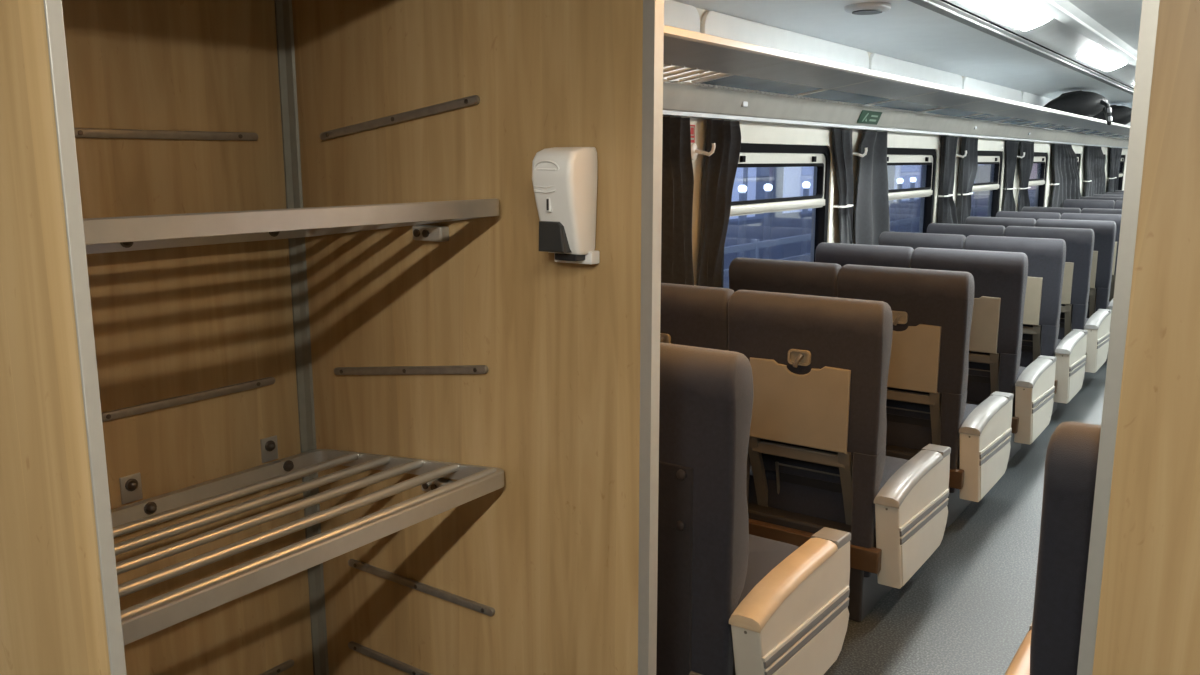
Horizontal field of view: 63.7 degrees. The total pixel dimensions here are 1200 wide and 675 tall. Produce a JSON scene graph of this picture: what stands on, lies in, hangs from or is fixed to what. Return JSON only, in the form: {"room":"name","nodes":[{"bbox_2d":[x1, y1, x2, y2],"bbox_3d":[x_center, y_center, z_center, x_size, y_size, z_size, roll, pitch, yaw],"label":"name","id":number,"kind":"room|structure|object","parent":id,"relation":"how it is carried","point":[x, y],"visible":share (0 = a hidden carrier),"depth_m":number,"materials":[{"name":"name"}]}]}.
{"room":"train carriage","nodes":[
{"label":"train carriage","id":0,"kind":"room"},
{"bbox_2d":[0,0,110,674],"bbox_3d":[-1.019,0.131,1.359,1.204,2.250,0.014,7,13,34],"label":"wall","id":1,"kind":"structure","parent":0,"point":[52,615],"depth_m":1.04,"materials":[{"name":"brown wood"}]},
{"bbox_2d":[43,0,126,674],"bbox_3d":[-0.524,0.342,1.045,0.004,1.950,0.016,7,13,34],"label":"trim","id":2,"kind":"structure","parent":1,"relation":"attached to","point":[53,9],"depth_m":0.98,"materials":[{"name":"metal"}]},
{"bbox_2d":[62,0,313,674],"bbox_3d":[-1.096,0.001,2.070,0.030,2.250,1.082,7,13,34],"label":"wall","id":3,"kind":"structure","parent":0,"point":[175,321],"depth_m":2.25,"materials":[{"name":"brown wood"}]},
{"bbox_2d":[74,128,257,140],"bbox_3d":[-1.073,-0.421,1.987,0.014,0.019,0.856,7,13,34],"label":"wall rail","id":4,"kind":"object","parent":3,"relation":"attached to","point":[79,132],"visible":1,"depth_m":2.13,"materials":[{"name":"metal"}]},
{"bbox_2d":[101,377,274,421],"bbox_3d":[-1.071,0.171,2.098,0.014,0.019,0.861,7,13,34],"label":"wall rail","id":5,"kind":"object","parent":3,"relation":"attached to","point":[156,405],"visible":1,"depth_m":2.24,"materials":[{"name":"metal"}]},
{"bbox_2d":[260,659,293,674],"bbox_3d":[-1.070,0.934,2.240,0.014,0.019,0.865,7,13,34],"label":"wall rail","id":6,"kind":"object","parent":3,"relation":"attached to","point":[286,665],"visible":1,"depth_m":2.55,"materials":[{"name":"metal"}]},
{"bbox_2d":[83,199,498,253],"bbox_3d":[-0.790,-0.198,1.826,0.702,0.112,1.064,7,13,34],"label":"shelf","id":7,"kind":"object","parent":3,"relation":"attached to","point":[128,233],"visible":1,"depth_m":1.69,"materials":[{"name":"metal"}]},
{"bbox_2d":[274,0,328,674],"bbox_3d":[-0.769,-0.074,2.477,0.030,2.250,0.028,7,13,34],"label":"trim","id":8,"kind":"structure","parent":3,"relation":"attached to","point":[286,68],"depth_m":2.47,"materials":[{"name":"metal"}]},
{"bbox_2d":[111,435,503,644],"bbox_3d":[-0.790,0.385,1.933,0.702,0.102,1.064,7,13,34],"label":"shelf","id":9,"kind":"object","parent":3,"relation":"attached to","point":[148,617],"visible":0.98,"depth_m":1.95,"materials":[{"name":"metal"}]},
{"bbox_2d":[292,0,1199,674],"bbox_3d":[0.455,0.045,1.662,3.260,2.310,0.026,7,13,34],"label":"wall","id":10,"kind":"structure","parent":0,"point":[553,550],"depth_m":2.08,"materials":[{"name":"brown wood"}]},
{"bbox_2d":[348,641,432,674],"bbox_3d":[-0.466,0.847,2.440,0.501,0.019,0.014,7,13,34],"label":"wall rail","id":11,"kind":"object","parent":10,"relation":"attached to","point":[383,658],"visible":1,"depth_m":2.49,"materials":[{"name":"metal"}]},
{"bbox_2d":[320,95,479,139],"bbox_3d":[-0.468,-0.496,2.194,0.515,0.088,0.014,7,13,34],"label":"wall rail","id":12,"kind":"object","parent":10,"relation":"attached to","point":[475,99],"visible":1,"depth_m":2.17,"materials":[{"name":"metal"}]},
{"bbox_2d":[334,365,488,374],"bbox_3d":[-0.462,0.079,2.296,0.514,0.085,0.014,7,13,34],"label":"wall rail","id":13,"kind":"object","parent":10,"relation":"attached to","point":[460,369],"visible":1,"depth_m":2.28,"materials":[{"name":"metal"}]},
{"bbox_2d":[348,559,494,615],"bbox_3d":[-0.453,0.615,2.388,0.502,0.020,0.014,7,13,34],"label":"wall rail","id":14,"kind":"object","parent":10,"relation":"attached to","point":[487,610],"visible":1,"depth_m":2.37,"materials":[{"name":"metal"}]},
{"bbox_2d":[532,147,599,264],"bbox_3d":[-0.070,-0.258,1.900,0.101,0.229,0.101,7,13,34],"label":"soap dispenser","id":15,"kind":"object","parent":10,"relation":"attached to","point":[564,179],"visible":1,"depth_m":1.87,"materials":[{"name":"white plastic"}]},
{"bbox_2d":[638,0,663,674],"bbox_3d":[0.099,0.143,1.933,0.026,2.020,0.032,7,13,34],"label":"trim","id":16,"kind":"structure","parent":10,"relation":"attached to","point":[653,10],"depth_m":1.89,"materials":[{"name":"metal"}]},
{"bbox_2d":[908,0,1132,94],"bbox_3d":[5.359,-2.483,9.758,0.055,0.014,19.394,7,13,34],"label":"trim","id":17,"kind":"structure","parent":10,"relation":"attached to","point":[930,5],"depth_m":5.37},
{"bbox_2d":[940,0,1133,88],"bbox_3d":[5.414,-2.492,9.717,0.018,0.014,19.394,7,13,34],"label":"trim","id":18,"kind":"structure","parent":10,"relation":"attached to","point":[945,1],"depth_m":5.45,"materials":[{"name":"grey metal"}]},
{"bbox_2d":[1026,0,1136,66],"bbox_3d":[5.638,-2.507,9.555,0.080,0.018,19.394,7,13,34],"label":"trim","id":19,"kind":"structure","parent":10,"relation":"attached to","point":[1048,6],"depth_m":5.40,"materials":[{"name":"plastic"}]},
{"bbox_2d":[1077,0,1159,674],"bbox_3d":[0.769,0.228,1.472,0.021,2.020,0.032,7,13,34],"label":"trim","id":20,"kind":"structure","parent":10,"relation":"attached to","point":[1146,43],"depth_m":1.41,"materials":[{"name":"metal"}]},
{"bbox_2d":[663,7,1127,285],"bbox_3d":[4.726,-1.475,10.394,0.090,2.140,19.394,7,13,34],"label":"wall","id":21,"kind":"structure","parent":0,"point":[700,124],"depth_m":5.66,"materials":[{"name":"plastic"}]},
{"bbox_2d":[663,0,699,82],"bbox_3d":[-0.158,-1.034,3.280,0.025,0.408,1.994,7,13,34],"label":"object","id":22,"kind":"structure","parent":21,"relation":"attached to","point":[676,14],"depth_m":3.92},
{"bbox_2d":[690,125,694,142],"bbox_3d":[0.393,-0.872,4.128,0.005,0.075,0.050,7,13,34],"label":"notice","id":23,"kind":"object","parent":21,"relation":"attached to","point":[692,127],"visible":0.7,"depth_m":4.13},
{"bbox_2d":[691,143,715,159],"bbox_3d":[0.444,-0.795,4.130,0.102,0.073,0.056,7,13,34],"label":"coat hook","id":24,"kind":"object","parent":21,"relation":"attached to","point":[694,150],"visible":0.94,"depth_m":4.13,"materials":[{"name":"white plastic"}]},
{"bbox_2d":[722,125,834,287],"bbox_3d":[0.903,-0.582,4.960,0.064,0.970,1.380,7,13,34],"label":"window","id":25,"kind":"structure","parent":21,"relation":"in","point":[772,152],"depth_m":5.01,"materials":[{"name":"white plastic"}]},
{"bbox_2d":[730,152,825,216],"bbox_3d":[0.901,-0.790,4.917,0.055,0.295,1.200,7,13,34],"label":"vent","id":26,"kind":"object","parent":25,"relation":"attached to","point":[746,159],"depth_m":4.95,"materials":[{"name":"white metal"}]},
{"bbox_2d":[700,11,868,102],"bbox_3d":[1.007,-1.335,4.915,0.025,0.408,1.994,7,13,34],"label":"trim","id":27,"kind":"structure","parent":21,"relation":"attached to","point":[714,23],"depth_m":4.66,"materials":[{"name":"plastic"}]},
{"bbox_2d":[663,25,1129,148],"bbox_3d":[4.977,-2.151,10.086,0.524,0.226,19.382,7,13,34],"label":"luggage rack","id":28,"kind":"object","parent":21,"relation":"attached to","point":[778,78],"visible":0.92,"depth_m":4.71,"materials":[{"name":"grey metal"}]},
{"bbox_2d":[661,116,693,284],"bbox_3d":[0.264,-0.368,3.958,0.082,1.052,0.487,8,13,37],"label":"curtain","id":29,"kind":"object","parent":28,"relation":"hanging from","point":[677,167],"visible":0.27,"depth_m":4.00,"materials":[{"name":"grey fabric"}]},
{"bbox_2d":[696,119,740,287],"bbox_3d":[0.528,-0.437,4.333,0.062,1.053,0.422,7,13,34],"label":"curtain","id":30,"kind":"object","parent":28,"relation":"hanging from","point":[719,168],"visible":0.72,"depth_m":4.30,"materials":[{"name":"fabric"}]},
{"bbox_2d":[832,128,853,243],"bbox_3d":[1.391,-0.661,5.548,0.082,1.052,0.376,7,13,34],"label":"curtain","id":31,"kind":"object","parent":28,"relation":"hanging from","point":[841,138],"visible":0.73,"depth_m":5.52,"materials":[{"name":"grey fabric"}]},
{"bbox_2d":[857,110,881,124],"bbox_3d":[1.568,-1.278,5.606,0.032,0.072,0.330,7,13,34],"label":"sign","id":32,"kind":"object","parent":28,"relation":"attached to","point":[866,117],"visible":1,"depth_m":5.60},
{"bbox_2d":[853,130,889,244],"bbox_3d":[1.696,-0.738,5.969,0.068,1.053,0.647,7,13,34],"label":"curtain","id":33,"kind":"object","parent":28,"relation":"hanging from","point":[871,217],"visible":0.59,"depth_m":5.90,"materials":[{"name":"fabric"}]},
{"bbox_2d":[937,136,957,223],"bbox_3d":[2.627,-0.980,7.285,0.082,1.052,0.539,7,13,34],"label":"curtain","id":34,"kind":"object","parent":28,"relation":"hanging from","point":[946,210],"visible":0.62,"depth_m":7.17,"materials":[{"name":"grey fabric"}]},
{"bbox_2d":[956,137,977,223],"bbox_3d":[2.912,-1.054,7.685,0.082,1.052,0.408,7,13,34],"label":"curtain","id":35,"kind":"object","parent":28,"relation":"hanging from","point":[968,166],"visible":0.65,"depth_m":7.58,"materials":[{"name":"grey fabric"}]},
{"bbox_2d":[1002,140,1017,210],"bbox_3d":[3.788,-1.280,8.915,0.082,1.052,0.550,7,13,34],"label":"curtain","id":36,"kind":"object","parent":28,"relation":"hanging from","point":[1011,147],"visible":0.62,"depth_m":8.80,"materials":[{"name":"grey fabric"}]},
{"bbox_2d":[1017,141,1033,211],"bbox_3d":[4.119,-1.366,9.381,0.082,1.053,0.609,7,13,34],"label":"curtain","id":37,"kind":"object","parent":28,"relation":"hanging from","point":[1025,164],"visible":0.61,"depth_m":9.28,"materials":[{"name":"grey fabric"}]},
{"bbox_2d":[1050,144,1080,207],"bbox_3d":[5.393,-1.696,11.170,0.082,1.055,1.877,7,13,34],"label":"curtain","id":38,"kind":"object","parent":28,"relation":"hanging from","point":[1066,185],"visible":0.55,"depth_m":10.92,"materials":[{"name":"grey fabric"}]},
{"bbox_2d":[1044,90,1111,124],"bbox_3d":[4.631,-2.228,9.393,0.618,0.337,0.514,4,11,22],"label":"bag","id":39,"kind":"object","parent":28,"relation":"on","point":[1084,103],"visible":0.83,"depth_m":9.18,"materials":[{"name":"black fabric"}]},
{"bbox_2d":[1083,146,1105,196],"bbox_3d":[6.574,-2.001,12.829,0.082,1.055,1.786,7,13,34],"label":"curtain","id":40,"kind":"object","parent":28,"relation":"hanging from","point":[1095,178],"visible":0.62,"depth_m":12.58,"materials":[{"name":"grey fabric"}]},
{"bbox_2d":[1091,105,1131,124],"bbox_3d":[6.114,-2.614,11.555,0.617,0.326,0.514,4,11,22],"label":"bag","id":41,"kind":"object","parent":28,"relation":"on","point":[1120,114],"visible":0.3,"depth_m":11.32,"materials":[{"name":"black fabric"}]},
{"bbox_2d":[1107,148,1121,191],"bbox_3d":[7.561,-2.255,14.215,0.082,1.053,1.218,7,13,34],"label":"curtain","id":42,"kind":"object","parent":28,"relation":"hanging from","point":[1115,153],"visible":0.52,"depth_m":14.08,"materials":[{"name":"grey fabric"}]},
{"bbox_2d":[887,134,939,232],"bbox_3d":[2.068,-0.883,6.595,0.064,0.970,1.380,7,13,34],"label":"window","id":43,"kind":"structure","parent":21,"relation":"in","point":[901,151],"depth_m":6.75,"materials":[{"name":"white plastic"}]},
{"bbox_2d":[887,154,932,199],"bbox_3d":[2.065,-1.091,6.552,0.055,0.295,1.200,7,13,34],"label":"vent","id":44,"kind":"object","parent":43,"relation":"attached to","point":[892,159],"depth_m":6.68,"materials":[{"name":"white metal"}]},
{"bbox_2d":[869,53,962,105],"bbox_3d":[2.171,-1.636,6.551,0.025,0.408,1.994,7,13,34],"label":"trim","id":45,"kind":"structure","parent":21,"relation":"attached to","point":[877,62],"depth_m":6.34,"materials":[{"name":"plastic"}]},
{"bbox_2d":[972,140,1004,216],"bbox_3d":[3.232,-1.183,8.230,0.064,0.970,1.380,7,13,34],"label":"window","id":46,"kind":"structure","parent":21,"relation":"in","point":[994,153],"depth_m":8.52,"materials":[{"name":"white plastic"}]},
{"bbox_2d":[972,156,999,191],"bbox_3d":[3.229,-1.392,8.188,0.055,0.295,1.200,7,13,34],"label":"vent","id":47,"kind":"object","parent":46,"relation":"attached to","point":[995,185],"depth_m":8.42,"materials":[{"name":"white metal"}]},
{"bbox_2d":[962,77,1021,124],"bbox_3d":[3.335,-1.937,8.186,0.025,0.408,1.994,7,13,34],"label":"trim","id":48,"kind":"structure","parent":21,"relation":"attached to","point":[969,84],"depth_m":8.01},
{"bbox_2d":[1016,144,1049,210],"bbox_3d":[4.396,-1.484,9.866,0.064,0.970,1.380,7,13,34],"label":"window","id":49,"kind":"structure","parent":21,"relation":"in","point":[1039,156],"depth_m":10.22,"materials":[{"name":"white plastic"}]},
{"bbox_2d":[1028,156,1045,185],"bbox_3d":[4.394,-1.692,9.823,0.055,0.295,1.200,7,13,34],"label":"vent","id":50,"kind":"object","parent":49,"relation":"attached to","point":[1037,159],"depth_m":10.15,"materials":[{"name":"white metal"}]},
{"bbox_2d":[1022,92,1060,130],"bbox_3d":[4.500,-2.238,9.821,0.025,0.408,1.994,7,13,34],"label":"trim","id":51,"kind":"structure","parent":21,"relation":"attached to","point":[1028,98],"depth_m":9.40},
{"bbox_2d":[1072,146,1082,175],"bbox_3d":[5.561,-1.785,11.501,0.064,0.970,1.380,7,13,34],"label":"window","id":52,"kind":"structure","parent":21,"relation":"in","point":[1076,149],"depth_m":11.88,"materials":[{"name":"white plastic"}]},
{"bbox_2d":[1118,149,1125,189],"bbox_3d":[7.889,-2.387,14.772,0.064,0.970,1.380,7,13,34],"label":"window","id":53,"kind":"structure","parent":21,"relation":"in","point":[1123,155],"depth_m":15.19,"materials":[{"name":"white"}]},
{"bbox_2d":[672,0,1141,107],"bbox_3d":[6.024,-2.495,9.282,3.180,0.290,19.394,7,13,34],"label":"ceiling","id":54,"kind":"structure","parent":0,"point":[908,31],"depth_m":5.47,"materials":[{"name":"plastic"}]},
{"bbox_2d":[844,2,890,14],"bbox_3d":[1.190,-1.461,4.296,0.200,0.034,0.200,7,13,34],"label":"ceiling speaker","id":55,"kind":"object","parent":54,"relation":"attached to","point":[865,8],"visible":1,"depth_m":4.23,"materials":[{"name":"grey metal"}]},
{"bbox_2d":[852,10,882,14],"bbox_3d":[1.190,-1.448,4.298,0.132,0.008,0.132,7,13,34],"label":"speaker grille","id":56,"kind":"object","parent":55,"relation":"attached to","point":[857,12],"depth_m":4.28,"materials":[{"name":"black plastic"}]},
{"bbox_2d":[961,0,1052,30],"bbox_3d":[1.982,-1.588,4.658,0.166,0.070,1.250,7,13,34],"label":"ceiling light","id":57,"kind":"object","parent":54,"relation":"attached to","point":[1023,15],"visible":0.85,"depth_m":4.70,"materials":[{"name":"white"}]},
{"bbox_2d":[1076,47,1127,70],"bbox_3d":[3.674,-2.025,7.035,0.166,0.070,1.250,7,13,34],"label":"ceiling light","id":58,"kind":"object","parent":54,"relation":"attached to","point":[1101,58],"visible":0.83,"depth_m":6.90,"materials":[{"name":"white"}]},
{"bbox_2d":[824,348,1108,674],"bbox_3d":[5.076,0.017,8.367,3.280,0.060,22.900,7,13,34],"label":"floor","id":59,"kind":"structure","parent":0,"point":[968,608],"depth_m":3.41,"materials":[{"name":"carpet"}]},
{"bbox_2d":[660,283,733,350],"bbox_3d":[0.382,0.297,3.735,0.510,1.064,0.617,7,13,34],"label":"seat","id":60,"kind":"object","parent":59,"relation":"on","point":[690,315],"visible":0.08,"depth_m":3.36,"materials":[{"name":"grey fabric"}]},
{"bbox_2d":[660,333,670,343],"bbox_3d":[0.253,0.290,3.546,0.346,0.637,0.169,7,13,34],"label":"tray","id":61,"kind":"object","parent":60,"relation":"on","point":[664,337],"depth_m":3.43,"materials":[{"name":"beige plastic"}]},
{"bbox_2d":[656,342,850,674],"bbox_3d":[0.285,0.502,2.622,0.624,1.064,0.598,7,13,34],"label":"seat","id":62,"kind":"object","parent":59,"relation":"on","point":[731,600],"visible":0.65,"depth_m":2.31,"materials":[{"name":"fabric"}]},
{"bbox_2d":[737,534,798,606],"bbox_3d":[0.282,0.678,2.726,0.529,0.140,0.485,7,13,34],"label":"seat cushion","id":63,"kind":"object","parent":62,"relation":"on","point":[765,554],"depth_m":2.69,"materials":[{"name":"fabric"}]},
{"bbox_2d":[729,257,841,296],"bbox_3d":[0.951,0.150,4.534,0.510,1.064,0.617,7,13,34],"label":"seat","id":64,"kind":"object","parent":59,"relation":"on","point":[768,275],"visible":0.11,"depth_m":4.21,"materials":[{"name":"grey fabric"}]},
{"bbox_2d":[728,290,950,621],"bbox_3d":[0.849,0.356,3.413,0.624,1.064,0.618,7,13,34],"label":"seat","id":65,"kind":"object","parent":59,"relation":"on","point":[817,460],"visible":0.88,"depth_m":3.17,"materials":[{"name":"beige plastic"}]},
{"bbox_2d":[748,349,851,524],"bbox_3d":[0.685,0.344,3.249,0.364,0.637,0.169,7,13,34],"label":"tray","id":66,"kind":"object","parent":65,"relation":"on","point":[800,444],"depth_m":3.22,"materials":[{"name":"beige plastic"}]},
{"bbox_2d":[748,456,907,528],"bbox_3d":[0.851,0.531,3.525,0.529,0.140,0.485,7,13,34],"label":"seat cushion","id":67,"kind":"object","parent":65,"relation":"on","point":[805,497],"depth_m":3.34,"materials":[{"name":"fabric"}]},
{"bbox_2d":[815,242,913,267],"bbox_3d":[1.520,0.003,5.333,0.510,1.064,0.617,7,13,34],"label":"seat","id":68,"kind":"object","parent":59,"relation":"on","point":[842,254],"visible":0.08,"depth_m":5.01,"materials":[{"name":"grey fabric"}]},
{"bbox_2d":[878,231,965,249],"bbox_3d":[2.089,-0.144,6.132,0.510,1.064,0.617,7,13,34],"label":"seat","id":69,"kind":"object","parent":59,"relation":"on","point":[907,239],"visible":0.06,"depth_m":5.81,"materials":[{"name":"grey fabric"}]},
{"bbox_2d":[837,264,1013,528],"bbox_3d":[1.418,0.209,4.213,0.624,1.064,0.618,7,13,34],"label":"seat","id":70,"kind":"object","parent":59,"relation":"on","point":[932,310],"visible":0.7,"depth_m":3.93,"materials":[{"name":"fabric"}]},
{"bbox_2d":[887,311,940,444],"bbox_3d":[1.254,0.197,4.049,0.364,0.637,0.169,7,13,34],"label":"tray","id":71,"kind":"object","parent":70,"relation":"on","point":[914,373],"depth_m":3.95,"materials":[{"name":"beige plastic"}]},
{"bbox_2d":[886,403,977,454],"bbox_3d":[1.420,0.384,4.324,0.529,0.140,0.485,7,13,34],"label":"seat cushion","id":72,"kind":"object","parent":70,"relation":"on","point":[902,432],"depth_m":4.11,"materials":[{"name":"fabric"}]},
{"bbox_2d":[927,223,1005,237],"bbox_3d":[2.658,-0.291,6.931,0.510,1.064,0.617,7,13,34],"label":"seat","id":73,"kind":"object","parent":59,"relation":"on","point":[937,228],"visible":0.09,"depth_m":6.61,"materials":[{"name":"grey fabric"}]},
{"bbox_2d":[911,247,1056,461],"bbox_3d":[1.987,0.062,5.012,0.624,1.064,0.618,7,13,34],"label":"seat","id":74,"kind":"object","parent":59,"relation":"on","point":[1000,277],"visible":0.57,"depth_m":4.71,"materials":[{"name":"grey plastic"}]},
{"bbox_2d":[969,296,1000,393],"bbox_3d":[1.823,0.050,4.848,0.364,0.637,0.169,7,13,34],"label":"tray","id":75,"kind":"object","parent":74,"relation":"on","point":[985,332],"depth_m":4.73,"materials":[{"name":"beige plastic"}]},
{"bbox_2d":[966,366,1025,405],"bbox_3d":[1.989,0.237,5.124,0.529,0.140,0.485,7,13,34],"label":"seat cushion","id":76,"kind":"object","parent":74,"relation":"on","point":[978,386],"depth_m":4.88,"materials":[{"name":"fabric"}]},
{"bbox_2d":[965,216,1035,227],"bbox_3d":[3.227,-0.438,7.731,0.510,1.064,0.617,7,13,34],"label":"seat","id":77,"kind":"object","parent":59,"relation":"on","point":[1003,221],"visible":0.06,"depth_m":7.41,"materials":[{"name":"grey fabric"}]},
{"bbox_2d":[964,235,1087,413],"bbox_3d":[2.556,-0.085,5.811,0.624,1.064,0.618,7,13,34],"label":"seat","id":78,"kind":"object","parent":59,"relation":"on","point":[1046,256],"visible":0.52,"depth_m":5.50,"materials":[{"name":"fabric"}]},
{"bbox_2d":[1023,276,1042,360],"bbox_3d":[2.392,-0.097,5.647,0.364,0.637,0.169,7,13,34],"label":"tray","id":79,"kind":"object","parent":78,"relation":"on","point":[1033,305],"depth_m":5.51,"materials":[{"name":"beige plastic"}]},
{"bbox_2d":[1020,339,1060,366],"bbox_3d":[2.558,0.090,5.923,0.529,0.140,0.485,7,13,34],"label":"seat cushion","id":80,"kind":"object","parent":78,"relation":"on","point":[1027,358],"depth_m":5.66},
{"bbox_2d":[996,211,1060,220],"bbox_3d":[3.796,-0.585,8.530,0.510,1.064,0.617,7,13,34],"label":"seat","id":81,"kind":"object","parent":59,"relation":"on","point":[1008,214],"visible":0.05,"depth_m":8.21,"materials":[{"name":"grey fabric"}]},
{"bbox_2d":[1021,207,1080,214],"bbox_3d":[4.364,-0.732,9.329,0.510,1.064,0.617,7,13,34],"label":"seat","id":82,"kind":"object","parent":59,"relation":"on","point":[1060,210],"visible":0.1,"depth_m":9.01,"materials":[{"name":"grey fabric"}]},
{"bbox_2d":[1005,421,1100,674],"bbox_3d":[1.095,0.652,1.807,0.624,1.064,0.598,7,13,34],"label":"seat","id":83,"kind":"object","parent":59,"relation":"on","point":[1051,645],"visible":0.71,"depth_m":1.62,"materials":[{"name":"grey fabric"}]},
{"bbox_2d":[1004,226,1111,380],"bbox_3d":[3.125,-0.232,6.610,0.624,1.064,0.618,7,13,34],"label":"seat","id":84,"kind":"object","parent":59,"relation":"on","point":[1079,241],"visible":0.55,"depth_m":6.29,"materials":[{"name":"fabric"}]},
{"bbox_2d":[1061,262,1073,336],"bbox_3d":[2.961,-0.244,6.446,0.364,0.637,0.169,7,13,34],"label":"tray","id":85,"kind":"object","parent":84,"relation":"on","point":[1067,299],"depth_m":6.30,"materials":[{"name":"beige plastic"}]},
{"bbox_2d":[1058,318,1088,339],"bbox_3d":[3.127,-0.057,6.722,0.529,0.140,0.485,7,13,34],"label":"seat cushion","id":86,"kind":"object","parent":84,"relation":"on","point":[1062,333],"depth_m":6.45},
{"bbox_2d":[1035,219,1115,328],"bbox_3d":[3.694,-0.379,7.410,0.624,1.064,0.618,7,13,34],"label":"seat","id":87,"kind":"object","parent":59,"relation":"on","point":[1104,231],"visible":0.3,"depth_m":7.07,"materials":[{"name":"grey fabric"}]},
{"bbox_2d":[1089,251,1097,317],"bbox_3d":[3.529,-0.391,7.245,0.364,0.637,0.169,7,13,34],"label":"tray","id":88,"kind":"object","parent":87,"relation":"on","point":[1093,293],"depth_m":7.10,"materials":[{"name":"beige plastic"}]},
{"bbox_2d":[1063,199,1114,209],"bbox_3d":[5.337,-0.983,10.695,0.510,1.064,0.617,7,13,34],"label":"seat","id":89,"kind":"object","parent":59,"relation":"on","point":[1068,203],"visible":0.1,"depth_m":10.76,"materials":[{"name":"grey fabric"}]},
{"bbox_2d":[1060,213,1121,301],"bbox_3d":[4.263,-0.526,8.209,0.624,1.064,0.618,7,13,34],"label":"seat","id":90,"kind":"object","parent":59,"relation":"on","point":[1116,218],"visible":0.1,"depth_m":7.90,"materials":[{"name":"grey fabric"}]},
{"bbox_2d":[1109,242,1116,301],"bbox_3d":[4.098,-0.538,8.045,0.364,0.637,0.169,7,13,34],"label":"tray","id":91,"kind":"object","parent":90,"relation":"on","point":[1114,265],"depth_m":7.90,"materials":[{"name":"beige plastic"}]},
{"bbox_2d":[1079,196,1122,201],"bbox_3d":[5.906,-1.130,11.494,0.510,1.064,0.617,7,13,34],"label":"seat","id":92,"kind":"object","parent":59,"relation":"on","point":[1115,199],"visible":0.04,"depth_m":11.56,"materials":[{"name":"grey fabric"}]},
{"bbox_2d":[1081,208,1121,213],"bbox_3d":[4.832,-0.673,9.008,0.624,1.064,0.618,7,13,34],"label":"seat","id":93,"kind":"object","parent":59,"relation":"on","point":[1084,210],"visible":0.02,"depth_m":8.78,"materials":[{"name":"grey fabric"}]},
{"bbox_2d":[1093,194,1122,196],"bbox_3d":[6.475,-1.277,12.294,0.510,1.064,0.617,7,13,34],"label":"seat","id":94,"kind":"object","parent":59,"relation":"on","point":[1094,195],"visible":0.02,"depth_m":12.41,"materials":[{"name":"grey fabric"}]},
{"bbox_2d":[1114,200,1122,208],"bbox_3d":[5.804,-0.924,10.373,0.624,1.064,0.618,7,13,34],"label":"seat","id":95,"kind":"object","parent":59,"relation":"on","point":[1118,204],"visible":0.04,"depth_m":10.59,"materials":[{"name":"grey fabric"}]},
{"label":"outside","id":96,"kind":"structure","parent":0,"visible":0},
{"bbox_3d":[-8.474,-4.896,42.369,57.300,0.100,120.000,7,13,34],"label":"ground","id":97,"kind":"structure","parent":96,"visible":0},
{"bbox_2d":[723,164,1035,287],"bbox_3d":[6.728,-3.072,21.952,2.820,3.500,40.000,7,13,34],"label":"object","id":98,"kind":"object","parent":97,"relation":"on","point":[788,181],"visible":0.06,"depth_m":13.83,"materials":[{"name":"blue paint"}]},
{"bbox_3d":[12.005,-2.266,25.171,1.800,0.950,65.000,7,13,34],"label":"platform","id":99,"kind":"object","parent":97,"relation":"on","visible":0},
{"bbox_2d":[737,185,746,257],"bbox_3d":[1.447,-0.760,9.939,0.090,1.600,0.088,7,13,34],"label":"lamp","id":100,"kind":"object","parent":99,"relation":"on","point":[742,188],"visible":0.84,"depth_m":9.84,"materials":[{"name":"white"}]},
{"bbox_2d":[743,167,747,200],"bbox_3d":[1.469,-1.589,9.996,0.080,0.338,0.102,7,13,34],"label":"station sign","id":101,"kind":"object","parent":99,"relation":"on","point":[745,176],"depth_m":10.03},
{"bbox_2d":[763,184,771,258],"bbox_3d":[1.791,-0.849,10.422,0.090,1.600,0.088,7,13,34],"label":"lamp","id":102,"kind":"object","parent":99,"relation":"on","point":[767,187],"visible":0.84,"depth_m":10.33,"materials":[{"name":"white"}]},
{"bbox_2d":[769,167,773,198],"bbox_3d":[1.827,-1.680,10.498,0.080,0.334,0.110,7,13,34],"label":"station sign","id":103,"kind":"object","parent":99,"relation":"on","point":[771,172],"depth_m":10.54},
{"bbox_2d":[801,182,809,261],"bbox_3d":[2.426,-1.045,11.486,0.090,1.600,0.088,7,13,34],"label":"lamp","id":104,"kind":"object","parent":99,"relation":"on","point":[806,185],"visible":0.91,"depth_m":11.40,"materials":[{"name":"white"}]},
{"bbox_2d":[724,198,1034,276],"bbox_3d":[6.573,-1.669,16.152,0.060,1.140,24.060,7,13,34],"label":"fence","id":105,"kind":"object","parent":99,"relation":"on","point":[754,245],"visible":0.1,"depth_m":9.37,"materials":[{"name":"metal"}]},
{"bbox_2d":[895,178,903,231],"bbox_3d":[4.196,-1.439,13.629,0.090,1.600,0.088,7,13,34],"label":"lamp","id":106,"kind":"object","parent":99,"relation":"on","point":[899,180],"visible":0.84,"depth_m":13.53,"materials":[{"name":"white"}]},
{"bbox_2d":[909,177,915,231],"bbox_3d":[4.630,-1.583,14.410,0.090,1.600,0.088,7,13,34],"label":"lamp","id":107,"kind":"object","parent":99,"relation":"on","point":[912,179],"visible":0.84,"depth_m":14.31,"materials":[{"name":"white"}]},
{"bbox_2d":[974,190,988,216],"bbox_3d":[7.027,-2.487,17.901,0.080,0.455,1.044,7,13,34],"label":"station sign","id":108,"kind":"object","parent":99,"relation":"on","point":[979,194],"depth_m":17.77,"materials":[{"name":"white"}]},
{"bbox_2d":[975,165,990,182],"bbox_3d":[7.033,-3.016,17.813,0.080,0.315,1.063,7,13,34],"label":"station sign","id":109,"kind":"object","parent":99,"relation":"on","point":[983,174],"depth_m":17.81,"materials":[{"name":"white"}]},
{"bbox_2d":[1019,163,1037,196],"bbox_3d":[10.169,-3.267,22.321,0.080,2.050,4.200,7,13,34],"label":"station sign","id":110,"kind":"object","parent":99,"relation":"on","point":[1033,175],"visible":0.02,"depth_m":21.38,"materials":[{"name":"white"}]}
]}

